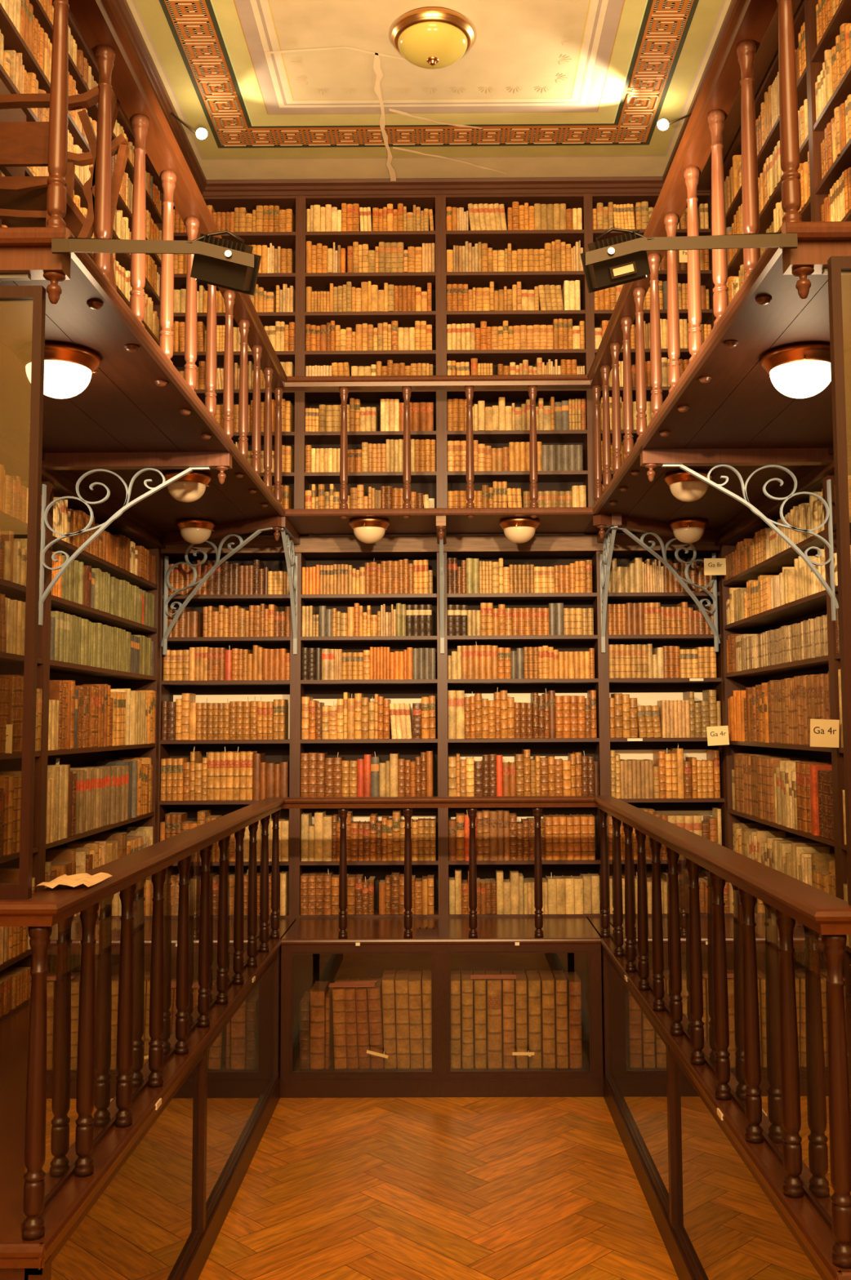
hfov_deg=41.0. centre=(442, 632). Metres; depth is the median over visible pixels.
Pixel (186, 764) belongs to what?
book
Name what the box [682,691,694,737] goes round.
book
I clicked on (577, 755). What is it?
book
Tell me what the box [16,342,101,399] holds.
ceiling lamp
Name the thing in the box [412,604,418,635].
book
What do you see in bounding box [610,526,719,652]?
bracket
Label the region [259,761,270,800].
book
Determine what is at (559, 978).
volume
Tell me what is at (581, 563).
book
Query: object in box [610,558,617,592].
book
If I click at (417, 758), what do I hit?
book
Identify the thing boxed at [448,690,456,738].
book
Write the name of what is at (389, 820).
book
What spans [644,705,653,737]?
book
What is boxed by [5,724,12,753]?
card
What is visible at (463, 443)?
book
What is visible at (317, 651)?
book
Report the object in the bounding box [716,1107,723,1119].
number label
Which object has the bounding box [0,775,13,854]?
book
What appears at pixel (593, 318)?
bookcase
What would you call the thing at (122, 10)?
trim
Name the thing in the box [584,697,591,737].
book
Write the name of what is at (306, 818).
book
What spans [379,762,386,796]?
book
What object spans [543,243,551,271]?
book
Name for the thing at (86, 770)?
book
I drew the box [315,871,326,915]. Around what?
book
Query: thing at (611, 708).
book
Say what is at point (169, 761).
book
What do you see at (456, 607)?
book
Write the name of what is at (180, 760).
book
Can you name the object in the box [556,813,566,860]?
book
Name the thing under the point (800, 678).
book
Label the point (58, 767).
book
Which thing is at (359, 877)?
book
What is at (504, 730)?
book
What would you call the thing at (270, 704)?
book
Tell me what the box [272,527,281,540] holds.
pendant
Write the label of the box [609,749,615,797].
book
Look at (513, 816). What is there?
book
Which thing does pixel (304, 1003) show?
volume
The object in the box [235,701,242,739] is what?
book
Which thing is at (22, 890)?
glass screen
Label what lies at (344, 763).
book
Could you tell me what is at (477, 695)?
book
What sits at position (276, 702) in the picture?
book
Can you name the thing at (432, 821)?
book
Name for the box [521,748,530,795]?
book
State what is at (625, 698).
book
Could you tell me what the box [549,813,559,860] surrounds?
book
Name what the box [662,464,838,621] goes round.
bracket
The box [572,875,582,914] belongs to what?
book
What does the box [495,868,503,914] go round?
book
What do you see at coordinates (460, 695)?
book
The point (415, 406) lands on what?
book
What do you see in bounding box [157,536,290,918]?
bookcase
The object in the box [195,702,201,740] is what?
book
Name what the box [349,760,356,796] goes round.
book
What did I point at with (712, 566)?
card
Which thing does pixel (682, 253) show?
card
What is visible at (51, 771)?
book
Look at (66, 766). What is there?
book
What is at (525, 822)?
book
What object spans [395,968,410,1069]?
volume
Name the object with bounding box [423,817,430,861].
book
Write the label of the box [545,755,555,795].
book
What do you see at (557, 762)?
book
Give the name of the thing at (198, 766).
book
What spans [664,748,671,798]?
book
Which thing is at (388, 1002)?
volume
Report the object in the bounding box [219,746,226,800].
book
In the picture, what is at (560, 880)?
book
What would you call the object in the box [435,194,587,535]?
bookcase
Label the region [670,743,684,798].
book
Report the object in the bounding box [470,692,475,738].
book
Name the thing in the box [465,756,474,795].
book
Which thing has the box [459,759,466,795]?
book
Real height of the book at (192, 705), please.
0.271 m
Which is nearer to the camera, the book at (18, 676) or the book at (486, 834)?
the book at (18, 676)
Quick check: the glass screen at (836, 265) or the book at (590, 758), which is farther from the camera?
the book at (590, 758)
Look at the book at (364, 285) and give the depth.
8.54 m
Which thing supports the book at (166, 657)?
on the bookcase at (269, 551)
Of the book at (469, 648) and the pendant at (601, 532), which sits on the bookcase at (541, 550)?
the book at (469, 648)
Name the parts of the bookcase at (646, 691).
shelf, panel, shelf, shelf, shelf, shelf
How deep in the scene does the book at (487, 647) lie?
8.32 m
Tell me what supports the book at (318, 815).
on the bookcase at (312, 551)
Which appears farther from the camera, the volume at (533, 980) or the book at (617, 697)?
the book at (617, 697)
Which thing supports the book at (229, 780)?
on the bookcase at (269, 551)
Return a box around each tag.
[366,1049,387,1058]
[511,1052,533,1055]
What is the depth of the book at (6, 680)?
5.50 m
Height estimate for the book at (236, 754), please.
0.387 m
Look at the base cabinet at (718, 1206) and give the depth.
4.73 m
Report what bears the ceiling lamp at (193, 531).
attached to the gallery
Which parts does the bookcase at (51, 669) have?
panel, shelf, shelf, shelf, shelf, shelf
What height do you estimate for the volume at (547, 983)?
0.565 m
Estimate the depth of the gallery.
5.25 m
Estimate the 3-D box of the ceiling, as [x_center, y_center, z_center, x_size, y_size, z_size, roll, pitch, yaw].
[-0.005,-3.834,3.064,10.000,0.019,11.900,0,-5,0]
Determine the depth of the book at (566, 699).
8.29 m
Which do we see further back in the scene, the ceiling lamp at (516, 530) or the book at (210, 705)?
the book at (210, 705)
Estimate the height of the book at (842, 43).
0.305 m
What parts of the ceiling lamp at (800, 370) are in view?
globe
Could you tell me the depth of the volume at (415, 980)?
7.43 m
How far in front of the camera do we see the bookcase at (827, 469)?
5.80 m
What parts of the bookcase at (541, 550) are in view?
shelf, shelf, shelf, shelf, shelf, shelf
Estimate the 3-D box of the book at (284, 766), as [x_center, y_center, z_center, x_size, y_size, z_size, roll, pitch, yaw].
[-1.155,1.088,8.377,0.053,0.276,0.250,0,-5,0]
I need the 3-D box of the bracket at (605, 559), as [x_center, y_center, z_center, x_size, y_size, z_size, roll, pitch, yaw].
[1.163,-0.282,7.988,0.028,0.806,0.744,0,-5,0]
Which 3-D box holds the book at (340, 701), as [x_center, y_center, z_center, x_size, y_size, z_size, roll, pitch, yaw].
[-0.751,0.641,8.431,0.044,0.296,0.235,0,-5,0]
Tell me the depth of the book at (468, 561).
8.37 m
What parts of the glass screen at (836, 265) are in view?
rail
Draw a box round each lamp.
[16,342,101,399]
[51,230,261,295]
[161,470,211,502]
[175,518,215,544]
[348,517,389,543]
[391,7,474,69]
[498,517,539,543]
[579,227,797,293]
[663,469,712,502]
[668,518,708,543]
[760,342,831,398]
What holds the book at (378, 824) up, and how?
on the bookcase at (312, 551)
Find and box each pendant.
[43,271,66,304]
[215,466,227,484]
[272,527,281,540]
[435,525,445,539]
[596,524,605,538]
[644,463,657,481]
[791,266,813,299]
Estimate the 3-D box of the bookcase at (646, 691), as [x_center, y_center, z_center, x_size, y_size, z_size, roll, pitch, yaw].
[1.605,0.675,8.408,0.942,2.775,0.330,0,-5,0]
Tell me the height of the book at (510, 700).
0.299 m
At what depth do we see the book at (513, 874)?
8.20 m
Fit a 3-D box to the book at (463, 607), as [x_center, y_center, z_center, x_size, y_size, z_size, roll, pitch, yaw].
[0.155,-0.079,8.478,0.046,0.228,0.219,0,-5,0]
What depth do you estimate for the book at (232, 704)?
8.30 m
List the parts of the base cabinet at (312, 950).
glass pane, door, rail, edge moulding, door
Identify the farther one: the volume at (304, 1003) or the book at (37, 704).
the volume at (304, 1003)
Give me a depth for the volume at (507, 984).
7.42 m
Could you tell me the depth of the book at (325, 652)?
8.35 m
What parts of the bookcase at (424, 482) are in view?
shelf, shelf, shelf, shelf, shelf, shelf, shelf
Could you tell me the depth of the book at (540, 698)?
8.29 m
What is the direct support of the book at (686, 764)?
on the bookcase at (646, 691)
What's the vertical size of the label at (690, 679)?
0.020 m
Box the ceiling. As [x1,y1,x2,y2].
[126,0,803,181]
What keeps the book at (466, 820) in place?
on the bookcase at (541, 550)
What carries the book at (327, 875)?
on the bookcase at (312, 551)
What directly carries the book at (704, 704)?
on the bookcase at (646, 691)
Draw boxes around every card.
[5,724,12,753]
[678,249,687,262]
[703,558,725,575]
[706,725,728,746]
[809,719,839,747]
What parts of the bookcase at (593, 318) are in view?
shelf, shelf, panel, shelf, shelf, shelf, shelf, shelf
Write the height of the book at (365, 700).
0.305 m
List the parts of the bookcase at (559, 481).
shelf, shelf, shelf, shelf, shelf, shelf, shelf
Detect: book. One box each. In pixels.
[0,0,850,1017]
[0,464,4,511]
[0,675,17,752]
[0,677,5,753]
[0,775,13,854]
[0,777,8,856]
[1,795,4,857]
[3,678,9,753]
[12,777,18,853]
[14,675,19,752]
[17,675,22,752]
[35,692,38,751]
[36,688,42,751]
[46,779,51,843]
[47,758,70,837]
[47,764,68,838]
[47,765,62,839]
[47,766,57,841]
[55,766,59,840]
[61,687,66,749]
[61,765,64,839]
[62,680,75,748]
[66,690,71,749]
[70,768,88,831]
[70,769,79,834]
[160,758,166,800]
[161,701,173,740]
[163,649,169,680]
[165,757,177,800]
[166,702,175,740]
[169,649,176,680]
[171,757,178,800]
[175,698,182,740]
[176,649,182,680]
[177,757,188,800]
[181,693,195,740]
[182,649,189,680]
[183,760,190,800]
[188,702,195,740]
[189,746,201,800]
[194,761,202,800]
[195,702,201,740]
[195,890,195,915]
[201,697,207,740]
[201,751,207,800]
[207,560,214,595]
[207,702,213,739]
[207,751,218,800]
[212,702,217,739]
[213,751,220,800]
[217,702,223,739]
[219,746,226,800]
[220,560,231,595]
[223,697,229,739]
[224,645,231,679]
[226,751,236,800]
[229,701,235,739]
[231,648,238,679]
[233,746,239,800]
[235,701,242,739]
[239,751,246,800]
[242,697,249,739]
[245,751,257,799]
[249,696,257,739]
[252,752,265,800]
[253,560,263,594]
[253,605,260,636]
[257,697,263,739]
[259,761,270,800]
[262,702,267,739]
[266,762,278,797]
[267,701,273,739]
[272,699,279,739]
[274,763,279,796]
[278,699,288,739]
[280,760,289,796]
[280,818,288,861]
[280,870,288,915]
[300,752,308,796]
[300,812,311,861]
[300,871,311,915]
[301,647,307,679]
[301,696,312,739]
[307,648,315,679]
[307,871,319,915]
[308,700,319,739]
[308,751,319,796]
[308,823,314,861]
[314,810,325,861]
[315,648,322,679]
[315,702,324,739]
[315,752,327,796]
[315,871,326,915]
[318,605,328,636]
[321,648,328,679]
[321,705,329,739]
[322,814,331,861]
[323,871,333,915]
[324,756,333,796]
[328,701,337,739]
[328,980,377,986]
[331,813,338,861]
[331,873,338,915]
[333,751,344,796]
[337,698,343,739]
[341,759,349,796]
[346,607,354,635]
[346,694,354,739]
[346,873,356,915]
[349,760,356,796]
[350,820,359,861]
[354,693,364,739]
[355,872,364,915]
[356,758,364,796]
[357,820,365,861]
[360,281,368,311]
[361,697,369,739]
[362,875,368,915]
[363,649,369,679]
[363,821,369,861]
[364,753,373,796]
[368,698,374,738]
[369,558,377,594]
[369,813,377,861]
[370,753,380,796]
[375,820,381,861]
[377,696,384,738]
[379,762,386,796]
[381,814,388,861]
[383,699,391,738]
[385,874,391,914]
[386,817,392,861]
[389,752,399,796]
[391,320,398,350]
[391,871,399,914]
[392,809,400,861]
[397,757,405,796]
[399,872,404,914]
[400,818,404,861]
[404,759,411,796]
[405,604,412,635]
[411,818,417,861]
[412,402,419,431]
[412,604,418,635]
[412,702,421,738]
[414,878,422,915]
[415,755,420,796]
[417,817,423,861]
[418,604,425,635]
[419,402,426,431]
[420,751,426,796]
[421,696,429,738]
[422,875,427,914]
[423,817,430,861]
[425,604,431,635]
[426,402,433,431]
[426,750,432,796]
[427,874,434,914]
[428,695,435,738]
[429,817,435,861]
[447,440,453,471]
[447,604,453,635]
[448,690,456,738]
[448,755,456,795]
[448,818,456,861]
[448,876,454,914]
[453,440,460,471]
[453,604,460,635]
[454,867,461,914]
[455,690,464,738]
[455,812,464,860]
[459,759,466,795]
[460,440,466,471]
[460,604,466,635]
[461,645,467,679]
[461,879,467,914]
[463,809,469,860]
[464,697,470,738]
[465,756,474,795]
[466,558,472,593]
[466,645,473,679]
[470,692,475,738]
[472,558,479,593]
[473,644,479,679]
[473,760,482,795]
[474,693,481,738]
[475,809,482,861]
[477,400,484,431]
[479,602,486,635]
[479,644,485,679]
[481,698,488,738]
[481,754,488,795]
[481,808,489,860]
[484,644,491,679]
[486,602,493,635]
[488,700,494,738]
[488,753,496,795]
[488,808,497,860]
[491,561,498,593]
[491,645,497,679]
[493,692,500,738]
[495,808,503,860]
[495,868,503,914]
[496,754,502,795]
[497,397,505,430]
[497,604,505,635]
[497,647,504,679]
[499,690,507,738]
[502,761,509,795]
[502,808,509,860]
[502,878,510,914]
[503,647,511,679]
[506,697,514,738]
[508,761,515,795]
[508,812,516,860]
[508,869,519,914]
[514,702,519,738]
[514,753,524,795]
[515,648,523,679]
[516,821,522,860]
[520,702,526,738]
[520,817,528,860]
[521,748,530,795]
[526,702,532,738]
[530,693,538,738]
[533,755,540,795]
[537,695,544,737]
[539,756,548,795]
[541,688,549,737]
[542,814,552,860]
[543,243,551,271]
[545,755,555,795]
[545,875,556,914]
[546,603,555,635]
[546,690,555,737]
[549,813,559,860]
[554,401,561,430]
[554,758,562,795]
[554,875,564,914]
[555,603,563,635]
[555,696,562,737]
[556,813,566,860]
[560,400,568,430]
[561,695,570,737]
[562,759,570,795]
[562,875,573,914]
[564,814,573,860]
[567,752,575,795]
[569,695,577,737]
[569,813,580,860]
[572,751,582,795]
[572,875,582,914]
[577,695,585,737]
[577,813,587,860]
[578,560,585,592]
[579,872,591,913]
[581,751,587,795]
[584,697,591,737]
[584,813,595,860]
[585,560,591,592]
[586,689,596,737]
[586,755,594,795]
[588,872,599,913]
[608,697,614,737]
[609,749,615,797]
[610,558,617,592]
[610,693,622,737]
[614,754,620,798]
[622,694,630,737]
[629,697,637,737]
[630,557,642,592]
[636,705,646,737]
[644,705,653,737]
[651,705,661,737]
[652,750,666,798]
[661,357,667,386]
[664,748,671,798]
[668,751,677,798]
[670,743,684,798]
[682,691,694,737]
[683,760,691,798]
[684,756,697,798]
[693,702,701,737]
[694,700,709,737]
[696,760,702,798]
[701,760,707,798]
[702,689,716,726]
[702,759,713,798]
[706,749,719,798]
[793,675,798,744]
[799,676,804,745]
[799,761,831,831]
[800,762,831,832]
[801,675,807,745]
[804,763,831,833]
[829,771,833,840]
[839,23,845,79]
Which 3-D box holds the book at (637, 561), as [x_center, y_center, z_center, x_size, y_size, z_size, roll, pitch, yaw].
[1.439,-0.412,8.473,0.053,0.257,0.219,0,-5,0]
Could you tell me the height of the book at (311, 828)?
0.250 m
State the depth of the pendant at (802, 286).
3.31 m
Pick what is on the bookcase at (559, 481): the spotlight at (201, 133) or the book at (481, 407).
the book at (481, 407)
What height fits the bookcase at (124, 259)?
2.560 m
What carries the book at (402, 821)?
on the bookcase at (312, 551)
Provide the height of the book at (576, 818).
0.313 m
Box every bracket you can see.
[0,274,31,282]
[38,466,209,625]
[160,527,272,654]
[280,528,297,653]
[439,528,444,653]
[599,525,617,652]
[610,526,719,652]
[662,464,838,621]
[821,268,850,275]
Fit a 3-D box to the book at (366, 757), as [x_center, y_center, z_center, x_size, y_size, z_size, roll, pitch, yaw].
[-0.549,1.060,8.381,0.050,0.327,0.227,0,-5,0]
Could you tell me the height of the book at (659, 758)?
0.342 m
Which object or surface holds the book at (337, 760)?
on the bookcase at (312, 551)
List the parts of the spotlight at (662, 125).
bulb, arm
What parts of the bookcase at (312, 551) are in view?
shelf, shelf, shelf, shelf, shelf, shelf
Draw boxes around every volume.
[299,991,310,1069]
[310,980,328,1069]
[324,986,333,1069]
[332,978,347,1069]
[343,977,359,1069]
[355,978,370,1069]
[367,977,384,1069]
[382,968,396,1069]
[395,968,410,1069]
[408,970,423,1068]
[422,968,431,1068]
[450,969,460,1068]
[461,969,473,1068]
[473,969,485,1068]
[485,969,502,1068]
[500,969,514,1068]
[512,969,527,1068]
[524,969,541,1068]
[537,969,555,1068]
[551,969,568,1068]
[564,970,582,1068]
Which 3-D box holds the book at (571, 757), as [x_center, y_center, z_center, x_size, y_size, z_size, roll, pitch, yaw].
[0.945,1.051,8.363,0.034,0.327,0.192,0,-5,0]
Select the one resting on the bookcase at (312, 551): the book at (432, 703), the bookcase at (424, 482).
the book at (432, 703)
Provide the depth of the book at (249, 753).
8.28 m
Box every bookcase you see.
[0,0,53,227]
[0,436,53,1022]
[0,470,165,978]
[67,11,163,346]
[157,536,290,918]
[170,195,295,536]
[288,535,438,919]
[293,195,436,536]
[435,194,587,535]
[436,534,600,917]
[580,192,713,534]
[591,534,725,916]
[709,0,827,325]
[714,465,850,994]
[810,0,850,221]
[822,444,850,1000]
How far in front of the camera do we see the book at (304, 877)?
8.20 m
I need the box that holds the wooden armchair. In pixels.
[0,78,128,290]
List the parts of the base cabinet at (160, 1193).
panel, glass pane, glass pane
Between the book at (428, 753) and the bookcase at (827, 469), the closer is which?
the bookcase at (827, 469)
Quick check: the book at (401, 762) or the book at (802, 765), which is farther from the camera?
the book at (401, 762)
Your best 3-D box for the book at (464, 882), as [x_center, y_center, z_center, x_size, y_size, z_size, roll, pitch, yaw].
[0.158,1.925,8.303,0.048,0.222,0.229,0,-5,0]
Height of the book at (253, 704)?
0.317 m
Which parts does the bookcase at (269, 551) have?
shelf, shelf, shelf, shelf, shelf, shelf, shelf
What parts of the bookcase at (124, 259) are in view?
shelf, shelf, shelf, shelf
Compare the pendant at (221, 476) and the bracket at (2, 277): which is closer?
the bracket at (2, 277)
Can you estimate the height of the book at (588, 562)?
0.243 m
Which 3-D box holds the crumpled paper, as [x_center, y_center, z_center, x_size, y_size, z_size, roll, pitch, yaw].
[-1.121,0.751,3.446,0.163,0.018,0.298,0,-5,0]
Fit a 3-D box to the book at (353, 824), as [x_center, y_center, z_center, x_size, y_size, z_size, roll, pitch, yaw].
[-0.642,1.524,8.337,0.051,0.272,0.212,0,-5,0]
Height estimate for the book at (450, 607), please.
0.230 m
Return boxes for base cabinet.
[0,917,296,1279]
[280,916,603,1097]
[587,916,850,1279]
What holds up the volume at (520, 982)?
on the base cabinet at (312, 950)
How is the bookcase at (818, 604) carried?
on the base cabinet at (718, 1206)
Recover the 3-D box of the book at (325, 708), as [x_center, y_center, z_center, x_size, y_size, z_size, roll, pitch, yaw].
[-0.859,0.666,8.424,0.050,0.246,0.235,0,-5,0]
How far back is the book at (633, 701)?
8.28 m
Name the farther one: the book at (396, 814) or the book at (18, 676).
the book at (396, 814)
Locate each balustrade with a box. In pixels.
[0,795,850,1268]
[45,0,801,508]
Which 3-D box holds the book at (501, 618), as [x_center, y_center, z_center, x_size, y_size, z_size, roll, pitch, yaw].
[0.432,-0.083,8.477,0.049,0.233,0.222,0,-5,0]
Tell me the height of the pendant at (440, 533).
0.088 m
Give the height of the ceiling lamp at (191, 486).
0.152 m
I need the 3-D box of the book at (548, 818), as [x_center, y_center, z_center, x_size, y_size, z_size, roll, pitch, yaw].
[0.765,1.497,8.335,0.048,0.311,0.228,0,-5,0]
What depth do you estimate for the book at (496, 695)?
8.29 m
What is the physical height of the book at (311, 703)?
0.285 m
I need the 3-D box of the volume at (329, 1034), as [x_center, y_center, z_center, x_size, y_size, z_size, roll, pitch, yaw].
[-0.754,2.622,7.575,0.026,0.460,0.310,0,-5,0]
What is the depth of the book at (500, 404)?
8.47 m
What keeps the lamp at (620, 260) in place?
attached to the gallery
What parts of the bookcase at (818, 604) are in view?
shelf, shelf, shelf, shelf, shelf, panel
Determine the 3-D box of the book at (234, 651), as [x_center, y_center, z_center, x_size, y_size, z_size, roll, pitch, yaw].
[-1.524,0.242,8.440,0.045,0.235,0.202,0,-5,0]
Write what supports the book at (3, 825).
on the bookcase at (15, 461)
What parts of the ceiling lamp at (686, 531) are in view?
globe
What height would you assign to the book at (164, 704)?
0.285 m
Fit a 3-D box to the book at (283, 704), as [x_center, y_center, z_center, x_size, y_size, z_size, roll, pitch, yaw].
[-1.177,0.641,8.390,0.042,0.293,0.188,0,-5,0]
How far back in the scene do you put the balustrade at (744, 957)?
4.00 m
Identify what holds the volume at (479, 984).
on the base cabinet at (312, 950)
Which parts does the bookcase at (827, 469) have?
shelf, shelf, shelf, shelf, shelf, shelf, shelf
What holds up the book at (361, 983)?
on the volume at (352, 1046)
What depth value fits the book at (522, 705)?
8.30 m
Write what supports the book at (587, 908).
on the bookcase at (541, 550)
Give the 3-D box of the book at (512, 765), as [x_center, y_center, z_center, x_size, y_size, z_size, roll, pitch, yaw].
[0.506,1.083,8.343,0.045,0.266,0.180,0,-5,0]
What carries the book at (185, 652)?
on the bookcase at (269, 551)
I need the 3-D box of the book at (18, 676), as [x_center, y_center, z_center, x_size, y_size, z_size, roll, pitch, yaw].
[-2.209,0.400,5.595,0.248,0.380,0.035,0,-5,0]
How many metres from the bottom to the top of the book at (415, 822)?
0.318 m
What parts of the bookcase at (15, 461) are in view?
shelf, shelf, shelf, shelf, shelf, shelf, shelf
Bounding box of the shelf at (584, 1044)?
[292,1040,589,1071]
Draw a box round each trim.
[68,0,207,194]
[201,176,711,196]
[662,0,800,190]
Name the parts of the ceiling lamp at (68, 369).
globe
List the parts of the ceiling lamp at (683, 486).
globe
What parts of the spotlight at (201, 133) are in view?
arm, bulb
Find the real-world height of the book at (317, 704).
0.269 m
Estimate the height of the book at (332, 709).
0.277 m
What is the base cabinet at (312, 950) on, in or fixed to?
on the floor
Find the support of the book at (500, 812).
on the bookcase at (541, 550)
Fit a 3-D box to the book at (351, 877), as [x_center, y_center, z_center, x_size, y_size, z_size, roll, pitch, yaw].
[-0.663,1.904,8.293,0.054,0.270,0.186,0,-5,0]
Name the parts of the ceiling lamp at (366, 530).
globe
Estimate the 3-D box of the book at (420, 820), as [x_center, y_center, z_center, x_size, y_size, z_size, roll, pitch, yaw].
[-0.160,1.510,8.323,0.042,0.293,0.204,0,-5,0]
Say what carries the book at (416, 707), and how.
on the bookcase at (312, 551)
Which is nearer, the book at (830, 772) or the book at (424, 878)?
the book at (830, 772)
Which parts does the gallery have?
wall moulding, wall moulding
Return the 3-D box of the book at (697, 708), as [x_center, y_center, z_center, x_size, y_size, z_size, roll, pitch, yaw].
[1.857,0.646,8.394,0.047,0.254,0.228,0,-5,0]
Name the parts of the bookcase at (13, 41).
shelf, shelf, shelf, shelf, shelf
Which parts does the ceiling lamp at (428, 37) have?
lamp shade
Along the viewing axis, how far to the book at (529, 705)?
8.31 m
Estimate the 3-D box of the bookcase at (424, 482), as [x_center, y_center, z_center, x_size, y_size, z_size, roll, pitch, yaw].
[-0.579,-2.025,8.651,1.052,2.558,0.300,0,-5,0]
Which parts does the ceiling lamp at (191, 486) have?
globe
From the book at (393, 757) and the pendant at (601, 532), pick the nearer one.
the pendant at (601, 532)
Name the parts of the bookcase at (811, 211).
shelf, shelf, shelf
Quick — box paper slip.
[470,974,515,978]
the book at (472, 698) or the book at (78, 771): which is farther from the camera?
the book at (472, 698)
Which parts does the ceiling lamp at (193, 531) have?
globe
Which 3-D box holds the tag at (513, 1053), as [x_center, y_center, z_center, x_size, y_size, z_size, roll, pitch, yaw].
[0.511,2.683,7.255,0.140,0.018,0.006,0,-5,0]
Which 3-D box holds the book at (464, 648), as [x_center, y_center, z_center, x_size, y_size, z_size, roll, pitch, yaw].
[0.158,0.226,8.408,0.043,0.245,0.181,0,-5,0]
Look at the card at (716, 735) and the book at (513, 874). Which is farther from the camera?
the book at (513, 874)
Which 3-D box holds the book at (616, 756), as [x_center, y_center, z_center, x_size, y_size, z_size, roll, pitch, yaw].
[1.269,1.056,8.367,0.034,0.316,0.232,0,-5,0]
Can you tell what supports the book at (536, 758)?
on the bookcase at (541, 550)
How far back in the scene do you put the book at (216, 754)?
8.29 m
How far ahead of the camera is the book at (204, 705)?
8.30 m
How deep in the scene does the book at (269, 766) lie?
8.26 m
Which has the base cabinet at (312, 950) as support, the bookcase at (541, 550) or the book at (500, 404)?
the bookcase at (541, 550)
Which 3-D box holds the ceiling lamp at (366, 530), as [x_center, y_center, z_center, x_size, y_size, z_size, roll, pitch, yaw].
[-0.505,-0.686,7.802,0.280,0.156,0.280,0,-5,0]
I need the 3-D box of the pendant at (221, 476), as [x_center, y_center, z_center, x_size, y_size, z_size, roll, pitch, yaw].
[-1.135,-0.803,5.846,0.064,0.088,0.064,0,-5,0]
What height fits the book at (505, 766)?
0.265 m
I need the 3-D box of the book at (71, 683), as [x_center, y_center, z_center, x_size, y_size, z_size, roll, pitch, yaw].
[-2.178,0.464,6.419,0.204,0.384,0.049,0,-5,0]
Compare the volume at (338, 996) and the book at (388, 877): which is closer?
the volume at (338, 996)
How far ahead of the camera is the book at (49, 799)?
6.01 m
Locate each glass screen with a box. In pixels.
[0,285,45,899]
[826,256,850,905]
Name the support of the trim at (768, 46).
attached to the ceiling
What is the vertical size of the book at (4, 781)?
0.372 m
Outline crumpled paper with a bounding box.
[31,872,111,888]
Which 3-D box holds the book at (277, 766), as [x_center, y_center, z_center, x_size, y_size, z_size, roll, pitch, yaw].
[-1.203,1.095,8.366,0.040,0.262,0.225,0,-5,0]
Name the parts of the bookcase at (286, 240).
shelf, shelf, shelf, shelf, shelf, shelf, shelf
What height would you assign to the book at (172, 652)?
0.225 m
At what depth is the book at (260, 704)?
8.30 m
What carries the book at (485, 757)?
on the bookcase at (541, 550)
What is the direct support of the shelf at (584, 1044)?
attached to the base cabinet at (312, 950)
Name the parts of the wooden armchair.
leg, backrest, panel, seat rail, seat, arm post, arm, arm post, leg, leg, arm, leg, leg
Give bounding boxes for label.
[155,1097,161,1110]
[626,737,642,741]
[688,678,702,680]
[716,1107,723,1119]
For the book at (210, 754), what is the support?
on the bookcase at (269, 551)
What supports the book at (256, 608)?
on the bookcase at (269, 551)
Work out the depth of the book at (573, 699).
8.29 m
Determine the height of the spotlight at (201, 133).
0.204 m
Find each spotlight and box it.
[170,112,207,140]
[657,113,691,131]
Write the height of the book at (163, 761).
0.304 m
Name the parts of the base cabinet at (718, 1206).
glass pane, glass pane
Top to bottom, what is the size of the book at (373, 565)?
0.273 m
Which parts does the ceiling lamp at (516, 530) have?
globe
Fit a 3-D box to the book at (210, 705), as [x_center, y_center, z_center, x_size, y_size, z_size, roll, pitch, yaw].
[-1.699,0.657,8.393,0.040,0.267,0.187,0,-5,0]
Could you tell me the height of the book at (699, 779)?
0.272 m
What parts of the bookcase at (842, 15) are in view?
shelf, shelf, shelf, shelf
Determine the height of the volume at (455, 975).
0.565 m
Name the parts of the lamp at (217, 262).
arm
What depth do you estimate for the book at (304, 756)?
8.26 m
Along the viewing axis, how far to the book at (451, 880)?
8.20 m
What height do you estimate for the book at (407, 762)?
0.287 m
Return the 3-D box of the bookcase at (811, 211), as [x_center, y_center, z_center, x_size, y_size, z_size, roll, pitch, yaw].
[2.160,-2.147,7.307,0.300,2.560,2.350,0,-5,0]
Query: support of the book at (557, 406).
on the bookcase at (559, 481)
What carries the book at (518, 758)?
on the bookcase at (541, 550)
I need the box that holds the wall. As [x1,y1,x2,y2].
[224,533,648,1048]
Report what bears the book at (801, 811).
on the bookcase at (818, 604)
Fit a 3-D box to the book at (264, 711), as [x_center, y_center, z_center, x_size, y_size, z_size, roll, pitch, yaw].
[-1.297,0.651,8.392,0.037,0.276,0.204,0,-5,0]
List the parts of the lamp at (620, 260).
arm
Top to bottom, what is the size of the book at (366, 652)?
0.218 m
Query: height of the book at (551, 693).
0.347 m
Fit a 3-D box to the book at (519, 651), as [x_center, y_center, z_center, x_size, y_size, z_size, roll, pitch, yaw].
[0.565,0.236,8.441,0.051,0.226,0.215,0,-5,0]
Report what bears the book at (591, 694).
on the bookcase at (541, 550)
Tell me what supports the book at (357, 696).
on the bookcase at (312, 551)
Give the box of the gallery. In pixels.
[0,221,850,545]

